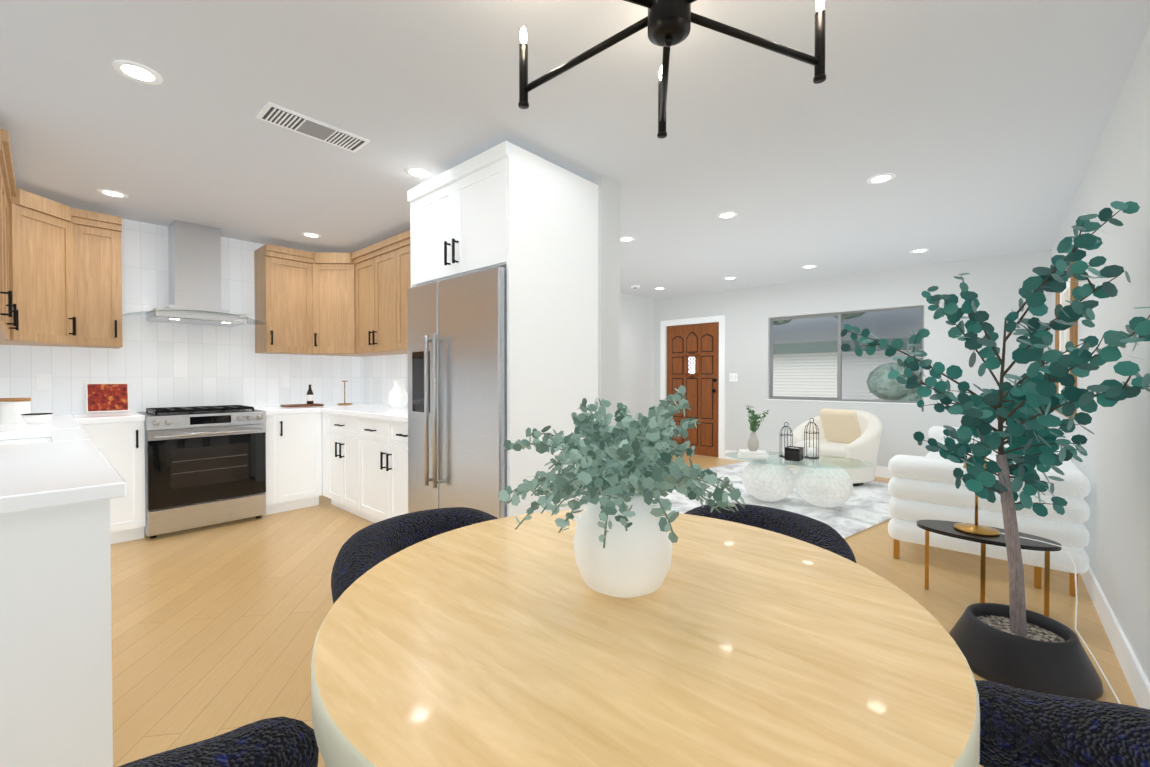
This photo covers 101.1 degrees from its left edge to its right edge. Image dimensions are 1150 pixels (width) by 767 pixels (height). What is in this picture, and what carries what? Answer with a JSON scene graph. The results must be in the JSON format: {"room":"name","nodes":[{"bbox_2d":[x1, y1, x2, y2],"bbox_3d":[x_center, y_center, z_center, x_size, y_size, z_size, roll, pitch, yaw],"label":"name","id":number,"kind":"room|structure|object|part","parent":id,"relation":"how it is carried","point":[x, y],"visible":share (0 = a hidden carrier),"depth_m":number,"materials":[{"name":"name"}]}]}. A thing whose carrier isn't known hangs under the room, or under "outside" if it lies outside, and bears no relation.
{"room":"dining area","nodes":[
{"label":"dining area","id":0,"kind":"room"},
{"bbox_2d":[0,219,361,414],"bbox_3d":[-3.314,-0.535,4.202,0.005,1.599,2.838,1,1,42],"label":"backsplash","id":1,"kind":"structure","parent":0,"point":[159,364],"depth_m":4.03,"materials":[{"name":"white tile"}]},
{"bbox_2d":[36,374,50,390],"bbox_3d":[-3.936,-0.007,3.500,0.004,0.120,0.075,1,1,42],"label":"outlet","id":2,"kind":"object","parent":1,"relation":"attached to","point":[43,382],"depth_m":3.50,"materials":[{"name":"white plastic"}]},
{"bbox_2d":[281,375,289,386],"bbox_3d":[-2.874,-0.021,4.697,0.004,0.120,0.075,1,1,42],"label":"outlet","id":3,"kind":"object","parent":1,"relation":"attached to","point":[285,379],"depth_m":4.69,"materials":[{"name":"white plastic"}]},
{"bbox_2d":[334,375,341,386],"bbox_3d":[-2.543,-0.026,5.071,0.004,0.120,0.075,1,1,42],"label":"outlet","id":4,"kind":"object","parent":1,"relation":"attached to","point":[337,379],"depth_m":5.07,"materials":[{"name":"white plastic"}]},
{"bbox_2d":[254,249,307,354],"bbox_3d":[-2.754,-0.747,4.534,0.386,0.915,0.444,1,1,42],"label":"upper cabinet","id":5,"kind":"object","parent":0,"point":[281,276],"depth_m":4.40,"materials":[{"name":"brown wood"}]},
{"bbox_2d":[304,250,359,356],"bbox_3d":[-2.346,-0.777,4.781,0.668,0.970,0.668,1,1,42],"label":"upper cabinet","id":6,"kind":"object","parent":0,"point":[329,274],"depth_m":4.57,"materials":[{"name":"brown wood"}]},
{"bbox_2d":[0,0,1149,299],"bbox_3d":[0.248,-1.357,3.928,5.990,0.050,7.470,1,1,42],"label":"ceiling","id":7,"kind":"structure","parent":0,"point":[976,126],"depth_m":2.33,"materials":[{"name":"white paint"}]},
{"bbox_2d":[97,189,127,197],"bbox_3d":[-3.220,-1.322,3.294,0.160,0.003,0.160,1,1,42],"label":"recessed light","id":8,"kind":"object","parent":7,"relation":"in","point":[112,193],"visible":1,"depth_m":3.29,"materials":[{"name":"white plastic"}]},
{"bbox_2d":[112,60,162,84],"bbox_3d":[-1.838,-1.306,1.989,0.160,0.003,0.160,1,1,42],"label":"recessed light","id":9,"kind":"object","parent":7,"relation":"in","point":[134,71],"visible":1,"depth_m":1.99,"materials":[{"name":"white"}]},
{"bbox_2d":[301,232,320,237],"bbox_3d":[-2.371,-1.333,4.252,0.160,0.003,0.160,1,1,42],"label":"recessed light","id":10,"kind":"object","parent":7,"relation":"in","point":[311,235],"visible":1,"depth_m":4.25,"materials":[{"name":"white plastic"}]},
{"bbox_2d":[256,102,369,152],"bbox_3d":[-1.338,-1.308,2.441,0.190,0.012,0.480,1,1,42],"label":"ceiling vent","id":11,"kind":"object","parent":7,"relation":"in","point":[278,115],"visible":0.98,"depth_m":2.41,"materials":[{"name":"white metal"}]},
{"bbox_2d":[404,167,430,177],"bbox_3d":[-0.983,-1.318,2.954,0.160,0.003,0.160,1,1,42],"label":"recessed light","id":12,"kind":"object","parent":7,"relation":"in","point":[418,172],"visible":1,"depth_m":2.95,"materials":[{"name":"white"}]},
{"bbox_2d":[620,236,634,241],"bbox_3d":[0.476,-1.335,4.374,0.160,0.003,0.160,1,1,42],"label":"recessed light","id":13,"kind":"object","parent":7,"relation":"in","point":[626,239],"visible":0.9,"depth_m":4.38,"materials":[{"name":"white plastic"}]},
{"bbox_2d":[631,285,639,288],"bbox_3d":[0.838,-1.346,6.592,0.130,0.036,0.130,1,1,42],"label":"smoke detector","id":14,"kind":"object","parent":7,"relation":"attached to","point":[635,286],"visible":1,"depth_m":6.56,"materials":[{"name":"white plastic"}]},
{"bbox_2d":[518,0,825,138],"bbox_3d":[0.231,-1.064,1.160,1.033,0.468,0.925,1,1,42],"label":"chandelier","id":15,"kind":"object","parent":7,"relation":"hanging from","point":[667,23],"visible":1,"depth_m":1.28,"materials":[{"name":"black metal"}]},
{"bbox_2d":[717,212,737,218],"bbox_3d":[1.202,-1.327,3.731,0.160,0.003,0.160,1,1,42],"label":"recessed light","id":16,"kind":"object","parent":7,"relation":"in","point":[725,215],"visible":1,"depth_m":3.73,"materials":[{"name":"white"}]},
{"bbox_2d":[724,277,736,279],"bbox_3d":[2.002,-1.356,6.095,0.160,0.003,0.160,1,1,42],"label":"recessed light","id":17,"kind":"object","parent":7,"relation":"in","point":[728,278],"visible":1,"depth_m":6.10,"materials":[{"name":"white"}]},
{"bbox_2d":[802,265,816,268],"bbox_3d":[2.713,-1.348,5.465,0.160,0.003,0.160,1,1,42],"label":"recessed light","id":18,"kind":"object","parent":7,"relation":"in","point":[809,266],"visible":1,"depth_m":5.44,"materials":[{"name":"white"}]},
{"bbox_2d":[867,173,895,183],"bbox_3d":[1.973,-1.319,3.047,0.160,0.003,0.160,1,1,42],"label":"recessed light","id":19,"kind":"object","parent":7,"relation":"in","point":[880,178],"visible":1,"depth_m":3.04,"materials":[{"name":"white"}]},
{"bbox_2d":[910,249,928,252],"bbox_3d":[3.483,-1.340,4.782,0.160,0.003,0.160,1,1,42],"label":"recessed light","id":20,"kind":"object","parent":7,"relation":"in","point":[919,250],"visible":1,"depth_m":4.76,"materials":[{"name":"white"}]},
{"bbox_2d":[588,176,624,425],"bbox_3d":[-0.632,-0.091,3.861,2.320,2.480,0.200,1,1,42],"label":"wall","id":21,"kind":"structure","parent":0,"point":[611,302],"depth_m":3.08,"materials":[{"name":"grey paint"}]},
{"bbox_2d":[0,137,7,336],"bbox_3d":[-3.047,-0.720,2.296,0.408,0.915,0.330,1,1,42],"label":"upper cabinet","id":22,"kind":"object","parent":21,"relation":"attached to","point":[3,224],"depth_m":2.53,"materials":[{"name":"brown wood"}]},
{"bbox_2d":[0,161,11,340],"bbox_3d":[-3.287,-0.723,2.509,0.466,0.915,0.330,1,1,42],"label":"upper cabinet","id":23,"kind":"object","parent":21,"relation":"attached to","point":[9,338],"depth_m":2.76,"materials":[{"name":"brown wood"}]},
{"bbox_2d":[8,173,27,344],"bbox_3d":[-3.525,-0.726,2.758,0.452,0.915,0.386,1,1,42],"label":"upper cabinet","id":24,"kind":"object","parent":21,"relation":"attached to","point":[17,294],"depth_m":3.01,"materials":[{"name":"brown wood"}]},
{"bbox_2d":[0,190,91,347],"bbox_3d":[-3.776,-0.758,3.168,0.668,0.970,0.669,1,1,42],"label":"upper cabinet","id":25,"kind":"object","parent":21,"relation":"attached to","point":[55,233],"depth_m":3.26,"materials":[{"name":"brown wood"}]},
{"bbox_2d":[60,217,122,348],"bbox_3d":[-3.626,-0.735,3.551,0.386,0.915,0.304,1,1,42],"label":"upper cabinet","id":26,"kind":"object","parent":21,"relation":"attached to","point":[104,236],"depth_m":3.51,"materials":[{"name":"brown wood"}]},
{"bbox_2d":[122,220,264,326],"bbox_3d":[-3.158,-0.923,3.966,0.532,0.814,0.900,1,1,42],"label":"range hood","id":27,"kind":"object","parent":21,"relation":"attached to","point":[194,254],"visible":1,"depth_m":3.94,"materials":[{"name":"silver metal"}]},
{"bbox_2d":[352,241,406,356],"bbox_3d":[-1.741,-0.746,4.434,0.900,0.915,0.386,1,1,42],"label":"upper cabinet","id":28,"kind":"object","parent":21,"relation":"attached to","point":[376,270],"depth_m":4.31,"materials":[{"name":"brown wood"}]},
{"bbox_2d":[362,354,407,405],"bbox_3d":[-1.488,-0.039,4.482,2.363,0.600,0.005,1,1,42],"label":"backsplash","id":29,"kind":"structure","parent":21,"relation":"attached to","point":[381,374],"depth_m":4.96,"materials":[{"name":"white tile"}]},
{"bbox_2d":[400,237,407,352],"bbox_3d":[-1.094,-0.739,3.898,1.010,0.915,0.330,1,1,42],"label":"upper cabinet","id":30,"kind":"object","parent":21,"relation":"attached to","point":[403,244],"depth_m":4.00,"materials":[{"name":"brown wood"}]},
{"bbox_2d":[408,141,597,300],"bbox_3d":[-0.467,-0.952,3.065,0.950,0.620,0.742,1,1,42],"label":"upper cabinet","id":31,"kind":"object","parent":21,"relation":"attached to","point":[508,206],"depth_m":2.71,"materials":[{"name":"white wood"}]},
{"bbox_2d":[110,453,1137,766],"bbox_3d":[0.248,1.173,3.958,5.990,0.050,7.470,1,1,42],"label":"floor","id":32,"kind":"structure","parent":0,"point":[214,629],"depth_m":2.45,"materials":[{"name":"brown wood"}]},
{"bbox_2d":[0,433,51,444],"bbox_3d":[-2.649,0.380,2.127,0.730,0.180,0.400,1,1,42],"label":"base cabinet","id":33,"kind":"object","parent":32,"relation":"on","point":[43,436],"depth_m":2.41,"materials":[{"name":"white"}]},
{"bbox_2d":[0,501,119,766],"bbox_3d":[-1.675,0.741,1.263,0.680,0.878,0.578,1,1,42],"label":"base cabinet","id":34,"kind":"object","parent":32,"relation":"on","point":[56,635],"depth_m":1.18,"materials":[{"name":"white wood"}]},
{"bbox_2d":[0,414,127,516],"bbox_3d":[-2.717,0.269,2.201,3.552,0.040,0.608,1,1,42],"label":"countertop","id":35,"kind":"structure","parent":34,"relation":"on","point":[70,468],"depth_m":1.42,"materials":[{"name":"white stone"}]},
{"bbox_2d":[0,398,30,422],"bbox_3d":[-3.459,0.164,2.922,0.128,0.150,0.128,1,1,42],"label":"canister","id":36,"kind":"object","parent":35,"relation":"on","point":[12,410],"visible":0.94,"depth_m":2.88,"materials":[{"name":"white ceramic"}]},
{"bbox_2d":[21,413,52,423],"bbox_3d":[-3.220,0.210,2.831,0.127,0.060,0.127,1,1,42],"label":"bowl","id":37,"kind":"object","parent":35,"relation":"on","point":[36,418],"visible":1,"depth_m":2.80,"materials":[{"name":"white ceramic"}]},
{"bbox_2d":[84,417,145,541],"bbox_3d":[-3.499,0.714,3.536,0.605,0.878,0.360,1,1,42],"label":"base cabinet","id":38,"kind":"object","parent":32,"relation":"on","point":[124,441],"depth_m":3.41,"materials":[{"name":"white wood"}]},
{"bbox_2d":[72,413,143,424],"bbox_3d":[-3.491,0.253,3.529,0.632,0.040,0.353,1,1,42],"label":"countertop","id":39,"kind":"structure","parent":38,"relation":"on","point":[84,418],"depth_m":3.36,"materials":[{"name":"white stone"}]},
{"bbox_2d":[85,382,129,412],"bbox_3d":[-3.681,0.110,3.727,0.064,0.238,0.243,1,1,42],"label":"picture","id":40,"kind":"object","parent":39,"relation":"on","point":[105,397],"visible":0.92,"depth_m":3.71,"materials":[{"name":"red"}]},
{"bbox_2d":[136,405,265,538],"bbox_3d":[-3.082,0.674,3.917,0.712,0.948,0.754,1,1,42],"label":"range","id":41,"kind":"object","parent":32,"relation":"on","point":[205,465],"visible":0.98,"depth_m":3.69,"materials":[{"name":"silver metal"}]},
{"bbox_2d":[118,716,318,766],"bbox_3d":[-0.338,0.822,0.493,0.636,0.736,0.567,1,1,41],"label":"chair","id":42,"kind":"object","parent":32,"relation":"on","point":[281,741],"visible":0.94,"depth_m":0.68,"materials":[{"name":"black fabric"}]},
{"bbox_2d":[265,413,323,514],"bbox_3d":[-2.721,0.703,4.413,0.605,0.878,0.456,1,1,42],"label":"base cabinet","id":43,"kind":"object","parent":32,"relation":"on","point":[294,441],"depth_m":4.22,"materials":[{"name":"white wood"}]},
{"bbox_2d":[254,403,371,416],"bbox_3d":[-2.503,0.239,4.643,0.632,0.040,1.101,1,1,42],"label":"countertop","id":44,"kind":"structure","parent":43,"relation":"on","point":[269,410],"depth_m":4.25,"materials":[{"name":"white stone"}]},
{"bbox_2d":[280,385,323,406],"bbox_3d":[-2.637,0.115,4.572,0.200,0.209,0.320,1,1,42],"label":"tray","id":45,"kind":"object","parent":44,"relation":"on","point":[310,398],"visible":1,"depth_m":4.62,"materials":[{"name":"brown wood"}]},
{"bbox_2d":[337,381,351,404],"bbox_3d":[-2.372,0.094,4.871,0.140,0.245,0.140,1,1,42],"label":"towel stand","id":46,"kind":"object","parent":44,"relation":"on","point":[344,403],"visible":1,"depth_m":4.85,"materials":[{"name":"gold metal"}]},
{"bbox_2d":[320,405,407,424],"bbox_3d":[-1.471,0.247,4.016,1.745,0.040,0.672,1,1,42],"label":"countertop","id":47,"kind":"structure","parent":43,"relation":"on","point":[377,412],"depth_m":3.98,"materials":[{"name":"white stone"}]},
{"bbox_2d":[388,380,407,407],"bbox_3d":[-1.596,0.098,4.290,0.203,0.250,0.170,1,1,42],"label":"vase","id":48,"kind":"object","parent":47,"relation":"on","point":[398,397],"visible":1,"depth_m":4.24,"materials":[{"name":"white ceramic"}]},
{"bbox_2d":[324,413,359,516],"bbox_3d":[-1.787,0.704,4.319,0.718,0.878,0.640,1,1,42],"label":"base cabinet","id":49,"kind":"object","parent":32,"relation":"on","point":[341,434],"depth_m":4.10,"materials":[{"name":"white wood"}]},
{"bbox_2d":[360,417,407,522],"bbox_3d":[-1.209,0.710,3.807,1.058,0.878,0.640,1,1,42],"label":"base cabinet","id":50,"kind":"object","parent":32,"relation":"on","point":[383,444],"depth_m":3.61,"materials":[{"name":"white wood"}]},
{"bbox_2d":[331,507,498,602],"bbox_3d":[-0.404,0.811,1.452,0.567,0.736,0.636,1,1,42],"label":"chair","id":51,"kind":"object","parent":32,"relation":"on","point":[363,551],"visible":0.27,"depth_m":1.47,"materials":[{"name":"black fabric"}]},
{"bbox_2d":[407,266,506,517],"bbox_3d":[-0.513,0.271,3.028,0.930,1.775,0.820,1,1,42],"label":"fridge","id":52,"kind":"object","parent":32,"relation":"on","point":[457,377],"visible":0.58,"depth_m":2.69,"materials":[{"name":"silver metal"}]},
{"bbox_2d":[311,509,979,766],"bbox_3d":[0.100,0.804,1.005,1.150,0.762,1.150,1,1,42],"label":"dining table","id":53,"kind":"object","parent":32,"relation":"on","point":[501,642],"visible":0.88,"depth_m":0.72,"materials":[{"name":"light wood"},{"name":"cream paint"}]},
{"bbox_2d":[498,385,745,597],"bbox_3d":[0.097,0.213,0.965,0.514,0.420,0.528,1,1,42],"label":"potted plant","id":54,"kind":"object","parent":53,"relation":"on","point":[624,470],"visible":1,"depth_m":0.89,"materials":[{"name":"green plant"}]},
{"bbox_2d":[684,503,856,562],"bbox_3d":[0.547,0.810,1.509,0.636,0.736,0.567,1,1,42],"label":"chair","id":55,"kind":"object","parent":32,"relation":"on","point":[808,530],"visible":0.12,"depth_m":1.58,"materials":[{"name":"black fabric"}]},
{"bbox_2d":[652,461,892,538],"bbox_3d":[1.915,1.126,4.866,3.000,0.022,2.300,-1,1,-36],"label":"rug","id":56,"kind":"object","parent":32,"relation":"on","point":[864,506],"visible":0.21,"depth_m":4.38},
{"bbox_2d":[726,451,872,507],"bbox_3d":[2.045,0.909,4.400,1.212,0.423,0.783,1,1,42],"label":"coffee table","id":57,"kind":"object","parent":56,"relation":"on","point":[823,481],"visible":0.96,"depth_m":4.26,"materials":[{"name":"clear glass"}]},
{"bbox_2d":[738,404,768,458],"bbox_3d":[1.692,0.442,4.482,0.267,0.508,0.204,0,1,24],"label":"potted plant","id":58,"kind":"object","parent":57,"relation":"on","point":[753,447],"visible":1,"depth_m":4.44,"materials":[{"name":"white plant"}]},
{"bbox_2d":[746,404,768,450],"bbox_3d":[1.714,0.414,4.450,0.188,0.453,0.217,1,1,42],"label":"vase","id":59,"kind":"object","parent":58,"relation":"on","point":[753,443],"depth_m":4.45,"materials":[{"name":"beige ceramic"}]},
{"bbox_2d":[779,422,792,456],"bbox_3d":[2.007,0.531,4.496,0.120,0.329,0.120,1,1,42],"label":"lantern","id":60,"kind":"object","parent":57,"relation":"on","point":[784,434],"visible":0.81,"depth_m":4.48,"materials":[{"name":"black metal"}]},
{"bbox_2d":[784,446,803,461],"bbox_3d":[1.997,0.639,4.312,0.130,0.118,0.130,1,1,42],"label":"box","id":61,"kind":"object","parent":57,"relation":"on","point":[792,453],"visible":1,"depth_m":4.27,"materials":[{"name":"black"}]},
{"bbox_2d":[804,418,818,458],"bbox_3d":[2.217,0.510,4.430,0.130,0.373,0.130,1,1,42],"label":"lantern","id":62,"kind":"object","parent":57,"relation":"on","point":[811,453],"visible":1,"depth_m":4.41,"materials":[{"name":"black metal"}]},
{"bbox_2d":[789,408,881,485],"bbox_3d":[2.961,0.698,5.394,0.890,0.815,0.939,0,1,-27],"label":"armchair","id":63,"kind":"object","parent":56,"relation":"on","point":[852,434],"visible":0.71,"depth_m":5.23,"materials":[{"name":"fabric"}]},
{"bbox_2d":[917,520,1061,616],"bbox_3d":[2.170,0.977,2.513,0.580,0.375,0.300,1,1,42],"label":"side table","id":64,"kind":"object","parent":32,"relation":"on","point":[945,528],"visible":0.79,"depth_m":2.43,"materials":[{"name":"black metal"}]},
{"bbox_2d":[954,455,1120,703],"bbox_3d":[2.053,0.774,2.177,0.518,0.771,0.865,1,1,42],"label":"lamp","id":65,"kind":"object","parent":64,"relation":"on","point":[976,528],"depth_m":2.47,"materials":[{"name":"gold metal"}]},
{"bbox_3d":[2.091,0.972,2.083,0.334,0.379,0.773,1,1,42],"label":"lamp cord","id":66,"kind":"part","parent":65,"relation":"part of","materials":[{"name":"white plastic"}]},
{"bbox_2d":[888,426,1090,596],"bbox_3d":[3.335,0.812,3.871,0.920,0.674,2.800,1,1,42],"label":"sofa","id":67,"kind":"object","parent":32,"relation":"on","point":[921,488],"visible":0.54,"depth_m":2.85,"materials":[{"name":"fabric"}]},
{"bbox_2d":[841,201,1149,699],"bbox_3d":[1.559,0.265,1.919,0.989,1.813,1.000,1,1,42],"label":"potted tree","id":68,"kind":"object","parent":32,"relation":"on","point":[1015,642],"visible":1,"depth_m":1.90,"materials":[{"name":"green plant"}]},
{"bbox_2d":[975,680,1149,766],"bbox_3d":[0.612,0.821,0.567,0.567,0.736,0.636,1,1,41],"label":"chair","id":69,"kind":"object","parent":32,"relation":"on","point":[1019,727],"visible":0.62,"depth_m":0.72,"materials":[{"name":"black fabric"}]},
{"bbox_2d":[625,293,652,420],"bbox_3d":[-0.138,-0.120,6.296,0.150,2.480,4.100,1,1,42],"label":"wall","id":70,"kind":"structure","parent":0,"point":[638,310],"depth_m":7.47,"materials":[{"name":"grey paint"}]},
{"bbox_2d":[653,250,1048,466],"bbox_3d":[3.012,-0.121,6.383,4.750,2.480,0.150,1,1,42],"label":"wall","id":71,"kind":"structure","parent":0,"point":[997,281],"depth_m":5.80,"materials":[{"name":"grey paint"}]},
{"bbox_2d":[660,315,724,458],"bbox_3d":[1.803,0.047,7.343,1.090,2.120,0.020,1,1,42],"label":"door frame","id":72,"kind":"structure","parent":71,"relation":"attached to","point":[720,319],"depth_m":7.03,"materials":[{"name":"white wood"}]},
{"bbox_2d":[667,322,718,456],"bbox_3d":[1.813,0.092,7.355,0.898,2.018,0.120,1,1,42],"label":"door","id":73,"kind":"structure","parent":71,"relation":"in","point":[693,359],"depth_m":7.30,"materials":[{"name":"brown wood"}]},
{"bbox_2d":[729,373,737,381],"bbox_3d":[2.311,-0.088,6.896,0.120,0.120,0.012,1,1,42],"label":"switch plate","id":74,"kind":"object","parent":71,"relation":"attached to","point":[733,377],"visible":1,"depth_m":6.89,"materials":[{"name":"white plastic"}]},
{"bbox_2d":[725,450,893,477],"bbox_3d":[3.475,1.060,5.879,3.351,0.130,0.012,1,1,42],"label":"baseboard","id":75,"kind":"structure","parent":71,"relation":"attached to","point":[881,471],"depth_m":5.70,"materials":[{"name":"white"}]},
{"bbox_2d":[768,306,923,403],"bbox_3d":[3.368,-0.336,6.028,1.748,1.141,0.106,1,1,42],"label":"window","id":76,"kind":"structure","parent":71,"relation":"in","point":[838,398],"depth_m":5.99,"materials":[{"name":"glass"}]},
{"bbox_2d":[1045,26,1149,682],"bbox_3d":[2.433,-0.069,2.006,0.150,2.480,7.470,1,1,42],"label":"wall","id":77,"kind":"structure","parent":0,"point":[1113,466],"depth_m":2.04,"materials":[{"name":"grey paint"}]},
{"bbox_2d":[1054,249,1078,418],"bbox_3d":[3.687,-0.333,3.558,0.034,1.130,1.080,1,1,42],"label":"picture frame","id":78,"kind":"object","parent":77,"relation":"attached to","point":[1063,338],"visible":0.42,"depth_m":3.52,"materials":[{"name":"brown wood"}]},
{"bbox_2d":[1080,565,1149,709],"bbox_3d":[2.372,1.105,2.075,0.012,0.130,7.168,1,1,42],"label":"baseboard","id":79,"kind":"structure","parent":77,"relation":"attached to","point":[1135,676],"depth_m":1.98,"materials":[{"name":"white wood"}]}
]}

